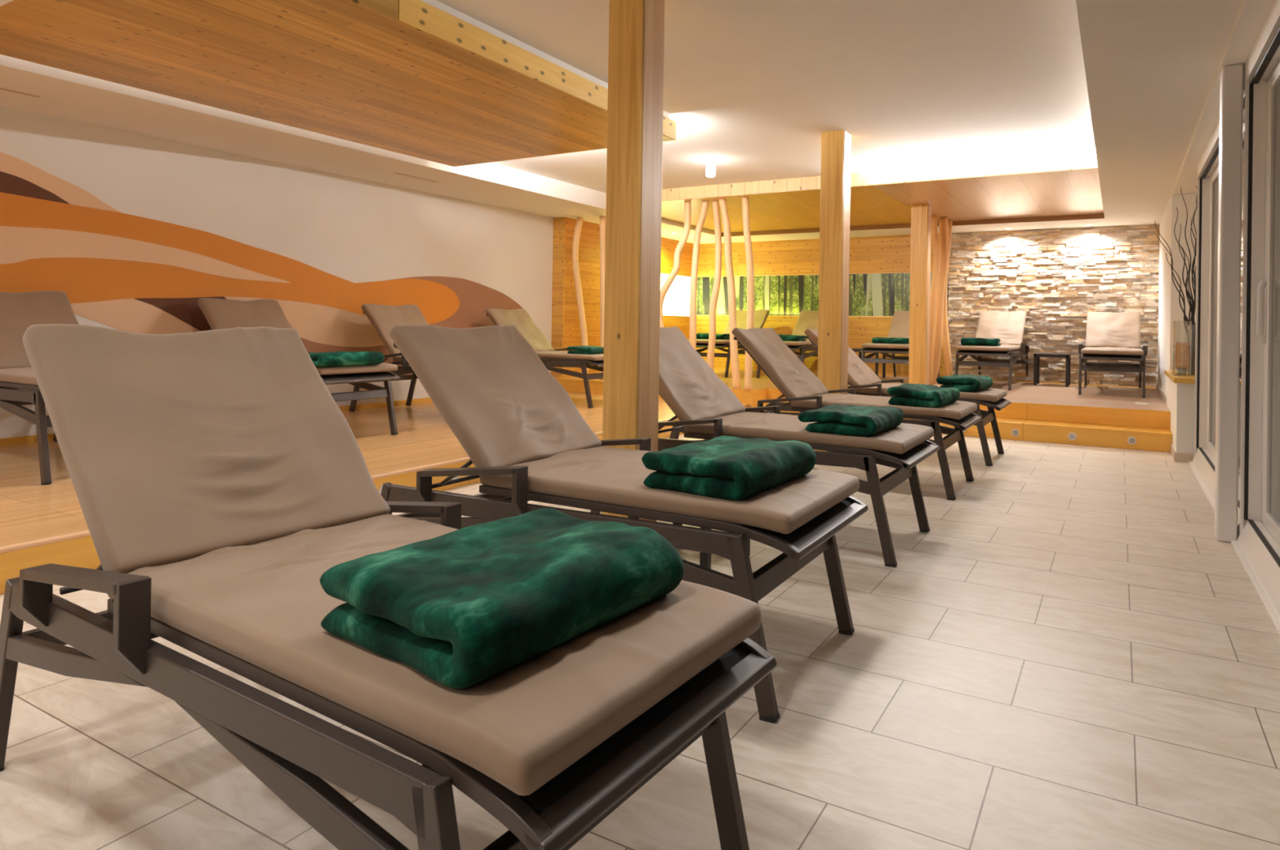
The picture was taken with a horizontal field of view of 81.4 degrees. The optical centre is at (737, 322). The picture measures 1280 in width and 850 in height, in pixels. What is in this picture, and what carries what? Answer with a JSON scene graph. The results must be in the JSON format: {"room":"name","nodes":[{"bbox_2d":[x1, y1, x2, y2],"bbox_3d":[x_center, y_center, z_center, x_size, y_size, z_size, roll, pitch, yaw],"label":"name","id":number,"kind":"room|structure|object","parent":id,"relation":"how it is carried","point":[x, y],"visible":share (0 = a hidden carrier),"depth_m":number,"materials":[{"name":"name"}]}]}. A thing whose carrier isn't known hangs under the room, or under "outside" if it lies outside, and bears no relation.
{"room":"spa","nodes":[
{"label":"spa","id":0,"kind":"room"},
{"bbox_2d":[0,106,553,438],"bbox_3d":[-4.956,-0.328,5.099,0.150,2.642,10.592,1,0,27],"label":"wall","id":1,"kind":"structure","parent":0,"point":[355,230],"depth_m":6.77,"materials":[{"name":"white paint"}]},
{"bbox_2d":[0,397,432,445],"bbox_3d":[-4.901,0.802,5.057,0.014,0.050,10.591,1,0,27],"label":"baseboard","id":2,"kind":"structure","parent":1,"relation":"attached to","point":[31,438],"depth_m":7.14,"materials":[{"name":"brown wood"}]},
{"bbox_2d":[0,151,522,374],"bbox_3d":[-4.297,-0.368,6.200,0.010,1.848,7.152,1,0,27],"label":"wall mural","id":3,"kind":"object","parent":1,"relation":"attached to","point":[117,269],"visible":0.84,"depth_m":5.80,"materials":[{"name":"orange paint"}]},
{"bbox_2d":[0,391,675,546],"bbox_3d":[-3.714,0.951,4.382,3.147,0.217,10.489,1,0,27],"label":"floor","id":4,"kind":"structure","parent":0,"point":[30,510],"depth_m":4.65,"materials":[{"name":"laminate"}]},
{"bbox_2d":[0,290,79,484],"bbox_3d":[-4.163,0.314,4.499,1.742,1.056,0.750,1,0,27],"label":"sun lounger","id":5,"kind":"object","parent":4,"relation":"on","point":[19,311],"visible":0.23,"depth_m":4.57,"materials":[{"name":"beige fabric"}]},
{"bbox_2d":[0,366,38,385],"bbox_3d":[-3.921,0.308,4.374,1.135,0.074,0.622,1,0,27],"label":"seat cushion","id":6,"kind":"object","parent":5,"relation":"on","point":[9,375],"depth_m":4.10,"materials":[{"name":"beige fabric"}]},
{"bbox_2d":[0,290,79,368],"bbox_3d":[-4.607,0.043,4.732,0.522,0.526,0.617,1,0,27],"label":"cushion","id":7,"kind":"object","parent":5,"relation":"on","point":[19,311],"depth_m":4.79,"materials":[{"name":"beige fabric"}]},
{"bbox_2d":[197,297,399,435],"bbox_3d":[-3.498,0.329,5.782,1.742,1.056,0.750,1,0,27],"label":"sun lounger","id":8,"kind":"object","parent":4,"relation":"on","point":[220,313],"visible":0.33,"depth_m":5.78,"materials":[{"name":"beige fabric"}]},
{"bbox_2d":[197,297,293,329],"bbox_3d":[-3.942,0.059,6.015,0.522,0.526,0.617,1,0,27],"label":"cushion","id":9,"kind":"object","parent":8,"relation":"on","point":[220,313],"depth_m":6.01,"materials":[{"name":"beige fabric"}]},
{"bbox_2d":[307,351,383,367],"bbox_3d":[-2.898,0.255,5.381,0.310,0.106,0.518,1,0,27],"label":"folded blanket","id":10,"kind":"object","parent":8,"relation":"on","point":[338,358],"visible":0.91,"depth_m":5.27,"materials":[{"name":"fabric"}]},
{"bbox_2d":[315,362,397,374],"bbox_3d":[-3.256,0.324,5.657,1.135,0.074,0.622,1,0,27],"label":"seat cushion","id":11,"kind":"object","parent":8,"relation":"on","point":[383,368],"depth_m":5.41,"materials":[{"name":"beige fabric"}]},
{"bbox_2d":[0,405,746,594],"bbox_3d":[-2.316,0.951,3.646,0.012,0.155,10.469,1,0,27],"label":"step","id":12,"kind":"structure","parent":4,"relation":"attached to","point":[81,552],"depth_m":2.95,"materials":[{"name":"brown wood"}]},
{"bbox_2d":[0,404,746,553],"bbox_3d":[-2.326,0.866,3.652,0.046,0.015,10.469,1,0,27],"label":"trim","id":13,"kind":"structure","parent":4,"relation":"attached to","point":[83,533],"depth_m":2.98,"materials":[{"name":"brown wood"}]},
{"bbox_2d":[349,303,428,411],"bbox_3d":[-2.818,0.345,7.006,1.742,1.056,0.750,1,0,27],"label":"sun lounger","id":14,"kind":"object","parent":4,"relation":"on","point":[382,317],"visible":0.23,"depth_m":7.11,"materials":[{"name":"beige fabric"}]},
{"bbox_2d":[360,303,428,355],"bbox_3d":[-3.262,0.074,7.240,0.522,0.526,0.617,1,0,27],"label":"cushion","id":15,"kind":"object","parent":14,"relation":"on","point":[383,318],"depth_m":7.15,"materials":[{"name":"beige fabric"}]},
{"bbox_2d":[484,308,604,408],"bbox_3d":[-2.091,0.361,8.364,1.742,1.056,0.750,1,0,27],"label":"sun lounger","id":16,"kind":"object","parent":4,"relation":"on","point":[551,357],"visible":0.52,"depth_m":8.35,"materials":[{"name":"beige fabric"}]},
{"bbox_2d":[484,308,554,351],"bbox_3d":[-2.535,0.090,8.597,0.522,0.526,0.617,1,0,27],"label":"cushion","id":17,"kind":"object","parent":16,"relation":"on","point":[519,317],"depth_m":8.62,"materials":[{"name":"beige fabric"}]},
{"bbox_2d":[535,350,604,360],"bbox_3d":[-1.849,0.355,8.239,1.135,0.074,0.622,1,0,27],"label":"seat cushion","id":18,"kind":"object","parent":16,"relation":"on","point":[552,355],"depth_m":7.92,"materials":[{"name":"beige fabric"}]},
{"bbox_2d":[566,345,604,354],"bbox_3d":[-1.615,0.294,8.073,0.332,0.089,0.430,1,0,23],"label":"folded blanket","id":19,"kind":"object","parent":16,"relation":"on","point":[583,349],"visible":0.88,"depth_m":7.92,"materials":[{"name":"fabric"}]},
{"bbox_2d":[0,0,1243,244],"bbox_3d":[-0.662,-1.484,4.798,7.723,0.197,13.986,1,0,27],"label":"ceiling","id":20,"kind":"structure","parent":0,"point":[68,95],"depth_m":5.22,"materials":[{"name":"white paint"}]},
{"bbox_2d":[721,213,1104,236],"bbox_3d":[2.133,-1.351,10.318,5.386,0.061,0.012,1,0,27],"label":"trim","id":21,"kind":"structure","parent":20,"relation":"attached to","point":[1090,216],"depth_m":9.84,"materials":[{"name":"brown wood"}]},
{"bbox_2d":[562,217,693,377],"bbox_3d":[-1.506,-0.317,11.188,0.020,2.113,3.394,1,0,27],"label":"boards","id":22,"kind":"object","parent":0,"point":[588,255],"visible":0.26,"depth_m":10.14,"materials":[{"name":"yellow wood"}]},
{"bbox_2d":[660,273,690,315],"bbox_3d":[-1.229,-0.459,11.726,0.010,0.670,2.186,1,0,27],"label":"picture","id":23,"kind":"object","parent":22,"relation":"attached to","point":[677,299],"visible":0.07,"depth_m":12.18},
{"bbox_2d":[0,434,1279,849],"bbox_3d":[-0.400,1.095,2.717,4.520,0.080,10.587,1,0,27],"label":"floor","id":24,"kind":"structure","parent":0,"point":[1070,655],"depth_m":2.01,"materials":[{"name":"beige tile"}]},
{"bbox_2d":[0,324,777,849],"bbox_3d":[-0.826,0.531,1.529,1.751,1.036,0.705,1,0,30],"label":"sun lounger","id":25,"kind":"object","parent":24,"relation":"on","point":[216,476],"visible":0.8,"depth_m":1.29,"materials":[{"name":"beige fabric"}]},
{"bbox_2d":[22,324,390,573],"bbox_3d":[-1.252,0.260,1.782,0.509,0.506,0.589,1,0,30],"label":"cushion","id":26,"kind":"object","parent":25,"relation":"on","point":[177,448],"depth_m":1.69,"materials":[{"name":"beige fabric"}]},
{"bbox_2d":[107,513,761,795],"bbox_3d":[-0.590,0.516,1.390,1.141,0.074,0.585,1,0,30],"label":"seat cushion","id":27,"kind":"object","parent":25,"relation":"on","point":[254,604],"depth_m":1.12,"materials":[{"name":"beige fabric"}]},
{"bbox_2d":[320,507,684,688],"bbox_3d":[-0.378,0.437,1.260,0.393,0.121,0.490,1,0,33],"label":"folded blanket","id":28,"kind":"object","parent":25,"relation":"on","point":[463,607],"visible":1,"depth_m":1.13,"materials":[{"name":"fabric"}]},
{"bbox_2d":[381,324,868,721],"bbox_3d":[-0.470,0.536,2.616,1.743,1.046,0.750,1,0,27],"label":"sun lounger","id":29,"kind":"object","parent":24,"relation":"on","point":[526,439],"visible":0.8,"depth_m":2.47,"materials":[{"name":"beige fabric"}]},
{"bbox_2d":[389,324,601,466],"bbox_3d":[-0.913,0.266,2.846,0.530,0.517,0.617,1,0,27],"label":"cushion","id":30,"kind":"object","parent":29,"relation":"on","point":[504,407],"depth_m":2.75,"materials":[{"name":"beige fabric"}]},
{"bbox_2d":[479,445,859,533],"bbox_3d":[-0.227,0.526,2.492,1.135,0.074,0.622,1,0,27],"label":"seat cushion","id":31,"kind":"object","parent":29,"relation":"on","point":[607,479],"depth_m":2.27,"materials":[{"name":"beige fabric"}]},
{"bbox_2d":[641,435,816,500],"bbox_3d":[-0.013,0.446,2.356,0.388,0.125,0.496,1,0,30],"label":"folded blanket","id":32,"kind":"object","parent":29,"relation":"on","point":[725,467],"visible":1,"depth_m":2.19,"materials":[{"name":"fabric"}]},
{"bbox_2d":[600,0,665,521],"bbox_3d":[-0.502,-0.265,3.557,0.197,2.642,0.193,1,0,27],"label":"timber post","id":33,"kind":"object","parent":24,"relation":"on","point":[635,104],"visible":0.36,"depth_m":3.48,"materials":[{"name":"brown wood"}]},
{"bbox_2d":[627,515,750,568],"bbox_3d":[-0.208,0.850,3.287,0.400,0.420,0.400,1,0,27],"label":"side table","id":34,"kind":"object","parent":24,"relation":"on","point":[704,557],"visible":0.02,"depth_m":3.03,"materials":[{"name":"grey metal"}]},
{"bbox_2d":[590,326,940,566],"bbox_3d":[0.127,0.550,3.905,1.742,1.046,0.750,1,0,27],"label":"sun lounger","id":35,"kind":"object","parent":24,"relation":"on","point":[705,408],"visible":0.7,"depth_m":3.72,"materials":[{"name":"beige fabric"}]},
{"bbox_2d":[658,326,745,426],"bbox_3d":[-0.316,0.280,4.138,0.526,0.516,0.617,1,0,27],"label":"cushion","id":36,"kind":"object","parent":35,"relation":"on","point":[687,384],"depth_m":4.08,"materials":[{"name":"beige fabric"}]},
{"bbox_2d":[684,411,933,453],"bbox_3d":[0.369,0.536,3.780,1.135,0.083,0.622,1,0,27],"label":"seat cushion","id":37,"kind":"object","parent":35,"relation":"on","point":[900,439],"depth_m":3.57,"materials":[{"name":"beige fabric"}]},
{"bbox_2d":[797,404,903,436],"bbox_3d":[0.562,0.468,3.601,0.385,0.107,0.452,1,0,29],"label":"folded blanket","id":38,"kind":"object","parent":35,"relation":"on","point":[834,419],"visible":1,"depth_m":3.45,"materials":[{"name":"fabric"}]},
{"bbox_2d":[816,129,851,451],"bbox_3d":[0.794,-0.235,6.058,0.197,2.642,0.193,1,0,27],"label":"timber post","id":39,"kind":"object","parent":24,"relation":"on","point":[836,146],"visible":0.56,"depth_m":5.98,"materials":[{"name":"brown wood"}]},
{"bbox_2d":[731,327,982,500],"bbox_3d":[0.766,0.565,5.187,1.742,1.046,0.750,1,0,27],"label":"sun lounger","id":40,"kind":"object","parent":24,"relation":"on","point":[803,390],"visible":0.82,"depth_m":5.10,"materials":[{"name":"beige fabric"}]},
{"bbox_2d":[731,327,828,401],"bbox_3d":[0.324,0.294,5.420,0.526,0.516,0.617,1,0,27],"label":"cushion","id":41,"kind":"object","parent":40,"relation":"on","point":[765,346],"depth_m":5.28,"materials":[{"name":"beige fabric"}]},
{"bbox_2d":[791,393,977,419],"bbox_3d":[1.008,0.551,5.061,1.135,0.083,0.622,1,0,27],"label":"seat cushion","id":42,"kind":"object","parent":40,"relation":"on","point":[957,410],"depth_m":4.88,"materials":[{"name":"beige fabric"}]},
{"bbox_2d":[886,383,959,407],"bbox_3d":[1.238,0.473,4.890,0.369,0.127,0.478,1,0,31],"label":"folded blanket","id":43,"kind":"object","parent":40,"relation":"on","point":[922,395],"visible":0.98,"depth_m":4.73,"materials":[{"name":"fabric"}]},
{"bbox_2d":[799,328,1010,466],"bbox_3d":[1.390,0.579,6.331,1.742,1.046,0.750,1,0,27],"label":"sun lounger","id":44,"kind":"object","parent":24,"relation":"on","point":[860,377],"visible":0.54,"depth_m":6.16,"materials":[{"name":"beige fabric"}]},
{"bbox_2d":[804,328,881,386],"bbox_3d":[0.947,0.308,6.564,0.526,0.516,0.617,1,0,27],"label":"cushion","id":45,"kind":"object","parent":44,"relation":"on","point":[859,373],"depth_m":6.42,"materials":[{"name":"beige fabric"}]},
{"bbox_2d":[855,382,1007,401],"bbox_3d":[1.632,0.565,6.206,1.135,0.083,0.622,1,0,27],"label":"seat cushion","id":46,"kind":"object","parent":44,"relation":"on","point":[991,394],"depth_m":6.04,"materials":[{"name":"beige fabric"}]},
{"bbox_2d":[936,373,992,392],"bbox_3d":[1.873,0.490,6.059,0.352,0.123,0.475,1,0,32],"label":"folded blanket","id":47,"kind":"object","parent":44,"relation":"on","point":[963,383],"visible":0.9,"depth_m":5.89,"materials":[{"name":"fabric"}]},
{"bbox_2d":[1213,64,1243,542],"bbox_3d":[2.502,-0.099,3.752,0.090,2.405,0.110,1,0,27],"label":"wall pier","id":48,"kind":"object","parent":24,"relation":"on","point":[1231,83],"visible":0.93,"depth_m":3.71,"materials":[{"name":"white paint"}]},
{"bbox_2d":[562,368,817,407],"bbox_3d":[-0.397,0.945,10.585,3.123,0.381,3.617,1,0,27],"label":"platform","id":49,"kind":"object","parent":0,"point":[763,381],"visible":0.14,"depth_m":9.84,"materials":[{"name":"laminate"}]},
{"bbox_2d":[572,217,588,378],"bbox_3d":[-2.056,-0.333,9.685,0.259,2.126,0.131,1,0,22],"label":"pole","id":50,"kind":"object","parent":49,"relation":"on","point":[577,231],"visible":0.78,"depth_m":9.66,"materials":[{"name":"brown wood"}]},
{"bbox_2d":[599,216,605,379],"bbox_3d":[-1.736,-0.329,9.527,0.120,2.121,0.161,1,0,-23],"label":"pole","id":51,"kind":"object","parent":49,"relation":"on","point":[602,219],"visible":0.63,"depth_m":9.47,"materials":[{"name":"brown wood"}]},
{"bbox_2d":[555,377,754,404],"bbox_3d":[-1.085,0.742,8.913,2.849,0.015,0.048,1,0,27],"label":"trim","id":52,"kind":"structure","parent":49,"relation":"attached to","point":[752,390],"depth_m":9.27,"materials":[{"name":"brown wood"}]},
{"bbox_2d":[659,201,691,327],"bbox_3d":[-0.769,-0.344,8.745,0.439,2.175,0.135,1,0,27],"label":"pole","id":53,"kind":"object","parent":52,"relation":"on","point":[687,205],"visible":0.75,"depth_m":8.67,"materials":[{"name":"brown wood"}]},
{"bbox_2d":[718,199,741,389],"bbox_3d":[-0.078,-0.336,8.453,0.318,2.182,0.145,1,0,27],"label":"pole","id":54,"kind":"object","parent":52,"relation":"on","point":[735,366],"visible":0.98,"depth_m":8.44,"materials":[{"name":"brown wood"}]},
{"bbox_2d":[742,196,754,390],"bbox_3d":[0.116,-0.332,8.331,0.152,2.176,0.138,1,0,27],"label":"pole","id":55,"kind":"object","parent":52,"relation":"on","point":[745,202],"visible":0.88,"depth_m":8.29,"materials":[{"name":"brown wood"}]},
{"bbox_2d":[688,200,709,350],"bbox_3d":[-0.472,-0.342,8.648,0.240,2.182,0.137,1,0,27],"label":"pole","id":56,"kind":"object","parent":49,"relation":"on","point":[692,336],"visible":0.79,"depth_m":8.62,"materials":[{"name":"brown wood"}]},
{"bbox_2d":[706,200,721,371],"bbox_3d":[-0.269,-0.337,8.602,0.156,2.178,0.118,1,0,-28],"label":"pole","id":57,"kind":"object","parent":49,"relation":"on","point":[714,296],"visible":0.9,"depth_m":8.57,"materials":[{"name":"brown wood"}]},
{"bbox_2d":[687,309,769,377],"bbox_3d":[-0.096,0.270,11.183,0.750,0.993,1.743,1,0,25],"label":"sun lounger","id":58,"kind":"object","parent":49,"relation":"on","point":[760,316],"visible":0.37,"depth_m":11.47,"materials":[{"name":"beige fabric"}]},
{"bbox_2d":[687,338,738,343],"bbox_3d":[-0.213,0.259,10.937,0.622,0.069,1.135,1,0,25],"label":"seat cushion","id":59,"kind":"object","parent":58,"relation":"on","point":[698,340],"depth_m":10.42,"materials":[{"name":"beige fabric"}]},
{"bbox_2d":[723,309,769,333],"bbox_3d":[0.124,0.026,11.639,0.617,0.495,0.522,1,0,25],"label":"cushion","id":60,"kind":"object","parent":58,"relation":"on","point":[760,316],"depth_m":11.65,"materials":[{"name":"beige fabric"}]},
{"bbox_2d":[751,387,767,407],"bbox_3d":[0.251,0.921,8.426,0.015,0.331,0.408,1,0,27],"label":"trim","id":61,"kind":"structure","parent":49,"relation":"attached to","point":[761,393],"depth_m":8.37,"materials":[{"name":"brown wood"}]},
{"bbox_2d":[755,310,818,377],"bbox_3d":[0.938,0.285,10.771,0.750,0.993,1.742,1,0,27],"label":"sun lounger","id":62,"kind":"object","parent":49,"relation":"on","point":[809,319],"visible":0.38,"depth_m":11.15,"materials":[{"name":"beige fabric"}]},
{"bbox_2d":[782,339,813,345],"bbox_3d":[0.813,0.273,10.529,0.622,0.069,1.135,1,0,27],"label":"seat cushion","id":63,"kind":"object","parent":62,"relation":"on","point":[807,342],"depth_m":9.98,"materials":[{"name":"beige fabric"}]},
{"bbox_2d":[791,310,818,339],"bbox_3d":[1.174,0.041,11.220,0.617,0.495,0.522,1,0,27],"label":"cushion","id":64,"kind":"object","parent":62,"relation":"on","point":[809,319],"depth_m":11.28,"materials":[{"name":"beige fabric"}]},
{"bbox_2d":[436,0,1095,193],"bbox_3d":[-0.719,-1.635,4.847,7.873,0.100,14.256,1,0,27],"label":"ceiling","id":65,"kind":"structure","parent":0,"point":[753,87],"depth_m":4.69,"materials":[{"name":"white paint"}]},
{"bbox_2d":[0,0,676,166],"bbox_3d":[-2.283,-1.512,4.653,2.372,0.195,3.335,1,0,27],"label":"ceiling","id":66,"kind":"structure","parent":65,"relation":"attached to","point":[428,80],"depth_m":4.11,"materials":[{"name":"brown wood"}]},
{"bbox_2d":[661,152,1103,232],"bbox_3d":[1.472,-1.463,9.040,5.382,0.140,2.858,1,0,27],"label":"ceiling","id":67,"kind":"structure","parent":65,"relation":"attached to","point":[1063,184],"depth_m":8.15,"materials":[{"name":"brown wood"}]},
{"bbox_2d":[868,152,1097,183],"bbox_3d":[2.276,-1.467,7.026,2.101,0.122,0.014,1,0,27],"label":"ceiling light","id":68,"kind":"object","parent":67,"relation":"in","point":[1082,161],"depth_m":6.97,"materials":[{"name":"white"}]},
{"bbox_2d":[696,233,949,377],"bbox_3d":[1.171,-0.274,11.694,4.269,2.113,0.030,1,0,27],"label":"wall","id":69,"kind":"structure","parent":0,"point":[879,254],"depth_m":11.69,"materials":[{"name":"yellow wood"}]},
{"bbox_2d":[696,276,714,315],"bbox_3d":[-0.552,-0.465,12.599,0.335,0.645,0.011,1,0,27],"label":"picture","id":70,"kind":"object","parent":69,"relation":"attached to","point":[704,284],"depth_m":12.60},
{"bbox_2d":[715,276,728,315],"bbox_3d":[-0.249,-0.458,12.442,0.237,0.636,0.011,1,0,27],"label":"picture","id":71,"kind":"object","parent":69,"relation":"attached to","point":[722,308],"depth_m":12.43},
{"bbox_2d":[733,275,746,310],"bbox_3d":[0.050,-0.500,12.288,0.239,0.559,0.011,1,0,27],"label":"picture","id":72,"kind":"object","parent":69,"relation":"attached to","point":[740,282],"depth_m":12.27},
{"bbox_2d":[754,275,818,315],"bbox_3d":[0.783,-0.451,11.907,1.130,0.637,0.011,1,0,27],"label":"picture","id":73,"kind":"object","parent":69,"relation":"attached to","point":[782,295],"depth_m":11.89},
{"bbox_2d":[696,271,932,317],"bbox_3d":[1.173,-0.441,11.693,4.269,0.678,0.034,1,0,27],"label":"trim","id":74,"kind":"structure","parent":69,"relation":"attached to","point":[931,271],"depth_m":11.76,"materials":[{"name":"brown wood"}]},
{"bbox_2d":[848,272,910,315],"bbox_3d":[2.151,-0.431,11.198,0.946,0.641,0.011,1,0,27],"label":"picture","id":75,"kind":"object","parent":69,"relation":"attached to","point":[879,294],"depth_m":11.19},
{"bbox_2d":[767,387,1170,429],"bbox_3d":[2.148,0.864,7.672,4.076,0.164,0.022,1,0,27],"label":"step","id":76,"kind":"structure","parent":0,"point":[1023,411],"depth_m":7.06,"materials":[{"name":"brown wood"}]},
{"bbox_2d":[769,375,1170,411],"bbox_3d":[2.986,0.991,9.052,4.296,0.381,3.223,1,0,27],"label":"floor","id":77,"kind":"structure","parent":0,"point":[1113,397],"depth_m":8.29,"materials":[{"name":"laminate"}]},
{"bbox_2d":[860,311,939,377],"bbox_3d":[2.242,0.302,10.049,0.750,0.993,1.742,1,0,27],"label":"sun lounger","id":78,"kind":"object","parent":77,"relation":"on","point":[900,325],"visible":0.36,"depth_m":9.54,"materials":[{"name":"beige fabric"}]},
{"bbox_2d":[861,342,909,348],"bbox_3d":[2.117,0.290,9.807,0.622,0.069,1.135,1,0,27],"label":"seat cushion","id":79,"kind":"object","parent":78,"relation":"on","point":[867,345],"depth_m":9.32,"materials":[{"name":"beige fabric"}]},
{"bbox_2d":[871,337,909,344],"bbox_3d":[2.004,0.227,9.548,0.475,0.084,0.347,1,0,26],"label":"folded blanket","id":80,"kind":"object","parent":78,"relation":"on","point":[877,340],"visible":0.84,"depth_m":9.40,"materials":[{"name":"fabric"}]},
{"bbox_2d":[886,311,909,337],"bbox_3d":[2.478,0.058,10.498,0.617,0.495,0.522,1,0,27],"label":"cushion","id":81,"kind":"object","parent":78,"relation":"on","point":[900,325],"depth_m":10.55,"materials":[{"name":"beige fabric"}]},
{"bbox_2d":[908,203,931,384],"bbox_3d":[2.149,-0.301,8.667,0.197,2.173,0.193,1,0,27],"label":"timber post","id":82,"kind":"object","parent":77,"relation":"on","point":[921,214],"visible":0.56,"depth_m":8.59,"materials":[{"name":"brown wood"}]},
{"bbox_2d":[928,214,939,385],"bbox_3d":[2.500,-0.292,9.416,0.139,2.179,0.166,1,0,-16],"label":"pole","id":83,"kind":"object","parent":77,"relation":"on","point":[934,290],"visible":0.83,"depth_m":9.37,"materials":[{"name":"brown wood"}]},
{"bbox_2d":[933,217,948,383],"bbox_3d":[2.607,-0.283,9.628,0.267,2.194,0.184,1,0,27],"label":"pole","id":84,"kind":"object","parent":77,"relation":"on","point":[943,221],"visible":0.66,"depth_m":9.56,"materials":[{"name":"brown wood"}]},
{"bbox_2d":[942,219,952,375],"bbox_3d":[2.792,-0.287,9.841,0.126,2.183,0.206,1,0,-40],"label":"pole","id":85,"kind":"object","parent":77,"relation":"on","point":[945,340],"visible":0.57,"depth_m":9.80,"materials":[{"name":"brown wood"}]},
{"bbox_2d":[955,311,1029,390],"bbox_3d":[3.358,0.318,9.651,0.750,0.993,1.743,1,0,28],"label":"sun lounger","id":86,"kind":"object","parent":77,"relation":"on","point":[1008,326],"visible":0.85,"depth_m":9.89,"materials":[{"name":"beige fabric"}]},
{"bbox_2d":[960,337,1000,346],"bbox_3d":[3.016,0.231,9.129,0.450,0.104,0.264,1,0,27],"label":"folded blanket","id":87,"kind":"object","parent":86,"relation":"on","point":[964,340],"visible":0.94,"depth_m":9.03,"materials":[{"name":"fabric"}]},
{"bbox_2d":[955,344,1020,351],"bbox_3d":[3.228,0.306,9.411,0.622,0.069,1.135,1,0,28],"label":"seat cushion","id":88,"kind":"object","parent":86,"relation":"on","point":[1002,347],"depth_m":8.97,"materials":[{"name":"beige fabric"}]},
{"bbox_2d":[975,311,1026,345],"bbox_3d":[3.601,0.074,10.095,0.617,0.495,0.522,1,0,28],"label":"cushion","id":89,"kind":"object","parent":86,"relation":"on","point":[1008,326],"depth_m":10.07,"materials":[{"name":"beige fabric"}]},
{"bbox_2d":[1033,352,1071,386],"bbox_3d":[4.165,0.611,9.747,0.420,0.420,0.420,1,0,27],"label":"side table","id":90,"kind":"object","parent":77,"relation":"on","point":[1037,356],"visible":1,"depth_m":9.64,"materials":[{"name":"grey metal"}]},
{"bbox_2d":[1078,311,1147,397],"bbox_3d":[4.542,0.333,8.924,0.750,0.993,1.742,1,0,27],"label":"sun lounger","id":91,"kind":"object","parent":77,"relation":"on","point":[1109,335],"visible":1,"depth_m":9.20,"materials":[{"name":"beige fabric"}]},
{"bbox_2d":[1080,346,1143,355],"bbox_3d":[4.417,0.322,8.682,0.622,0.069,1.135,1,0,27],"label":"seat cushion","id":92,"kind":"object","parent":91,"relation":"on","point":[1086,350],"depth_m":8.26,"materials":[{"name":"beige fabric"}]},
{"bbox_2d":[1085,311,1140,348],"bbox_3d":[4.778,0.090,9.373,0.617,0.495,0.522,1,0,27],"label":"cushion","id":93,"kind":"object","parent":91,"relation":"on","point":[1104,329],"depth_m":9.33,"materials":[{"name":"beige fabric"}]},
{"bbox_2d":[947,223,1159,386],"bbox_3d":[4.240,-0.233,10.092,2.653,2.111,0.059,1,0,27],"label":"stone wall","id":94,"kind":"structure","parent":0,"point":[1031,279],"depth_m":10.04,"materials":[{"name":"beige stone"}]},
{"bbox_2d":[1157,191,1196,458],"bbox_3d":[4.759,-0.143,7.684,0.524,2.692,4.043,1,0,27],"label":"wall","id":95,"kind":"structure","parent":0,"point":[1170,310],"depth_m":7.20,"materials":[{"name":"white paint"}]},
{"bbox_2d":[755,402,1172,452],"bbox_3d":[2.076,1.028,7.536,4.076,0.167,0.346,1,0,27],"label":"step","id":96,"kind":"structure","parent":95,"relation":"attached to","point":[1153,439],"depth_m":6.81,"materials":[{"name":"brown wood"}]},
{"bbox_2d":[1164,369,1195,383],"bbox_3d":[4.058,0.476,6.548,0.388,0.040,1.422,1,0,27],"label":"window ledge","id":97,"kind":"object","parent":95,"relation":"on","point":[1175,379],"visible":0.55,"depth_m":6.14,"materials":[{"name":"wood"}]},
{"bbox_2d":[1173,320,1191,376],"bbox_3d":[3.835,0.217,6.352,0.136,0.470,0.136,1,0,27],"label":"glass cylinder","id":98,"kind":"object","parent":97,"relation":"on","point":[1173,321],"visible":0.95,"depth_m":6.33,"materials":[{"name":"clear glass"}]},
{"bbox_2d":[1174,342,1190,374],"bbox_3d":[3.833,0.304,6.352,0.107,0.275,0.107,1,0,-18],"label":"wicker lantern","id":99,"kind":"object","parent":98,"relation":"in","point":[1180,370],"visible":1,"depth_m":6.33,"materials":[{"name":"wicker"}]},
{"bbox_2d":[1186,324,1195,375],"bbox_3d":[3.997,0.235,6.448,0.124,0.440,0.124,1,0,27],"label":"vase","id":100,"kind":"object","parent":97,"relation":"on","point":[1191,371],"visible":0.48,"depth_m":6.42,"materials":[{"name":"clear glass"}]},
{"bbox_2d":[1170,444,1192,462],"bbox_3d":[3.732,1.094,6.196,0.128,0.075,0.508,1,0,27],"label":"baseboard","id":101,"kind":"structure","parent":95,"relation":"attached to","point":[1177,456],"depth_m":5.98,"materials":[{"name":"beige tile"}]},
{"bbox_2d":[1172,0,1274,194],"bbox_3d":[1.863,-1.348,2.048,0.504,0.059,11.430,1,0,27],"label":"wall","id":102,"kind":"structure","parent":0,"point":[1252,15],"depth_m":3.98,"materials":[{"name":"white paint"}]},
{"bbox_2d":[1188,69,1267,537],"bbox_3d":[3.178,-0.087,4.832,0.175,2.410,2.430,1,0,27],"label":"door","id":103,"kind":"structure","parent":102,"relation":"attached to","point":[1202,464],"depth_m":5.77,"materials":[{"name":"clear glass"}]},
{"bbox_2d":[1231,0,1279,635],"bbox_3d":[0.847,-0.141,0.335,0.175,2.410,7.480,1,0,27],"label":"door","id":104,"kind":"structure","parent":102,"relation":"attached to","point":[1257,545],"depth_m":3.56,"materials":[{"name":"clear glass"}]},
{"bbox_3d":[-1.637,-0.319,11.256,0.274,2.113,3.394,1,0,27],"label":"wall","id":105,"kind":"structure","parent":0,"visible":0},
{"bbox_2d":[551,217,565,377],"bbox_3d":[-2.369,-0.254,9.716,0.194,2.277,0.012,1,0,27],"label":"trim","id":106,"kind":"structure","parent":105,"relation":"attached to","point":[558,241],"depth_m":9.71,"materials":[{"name":"brown wood"}]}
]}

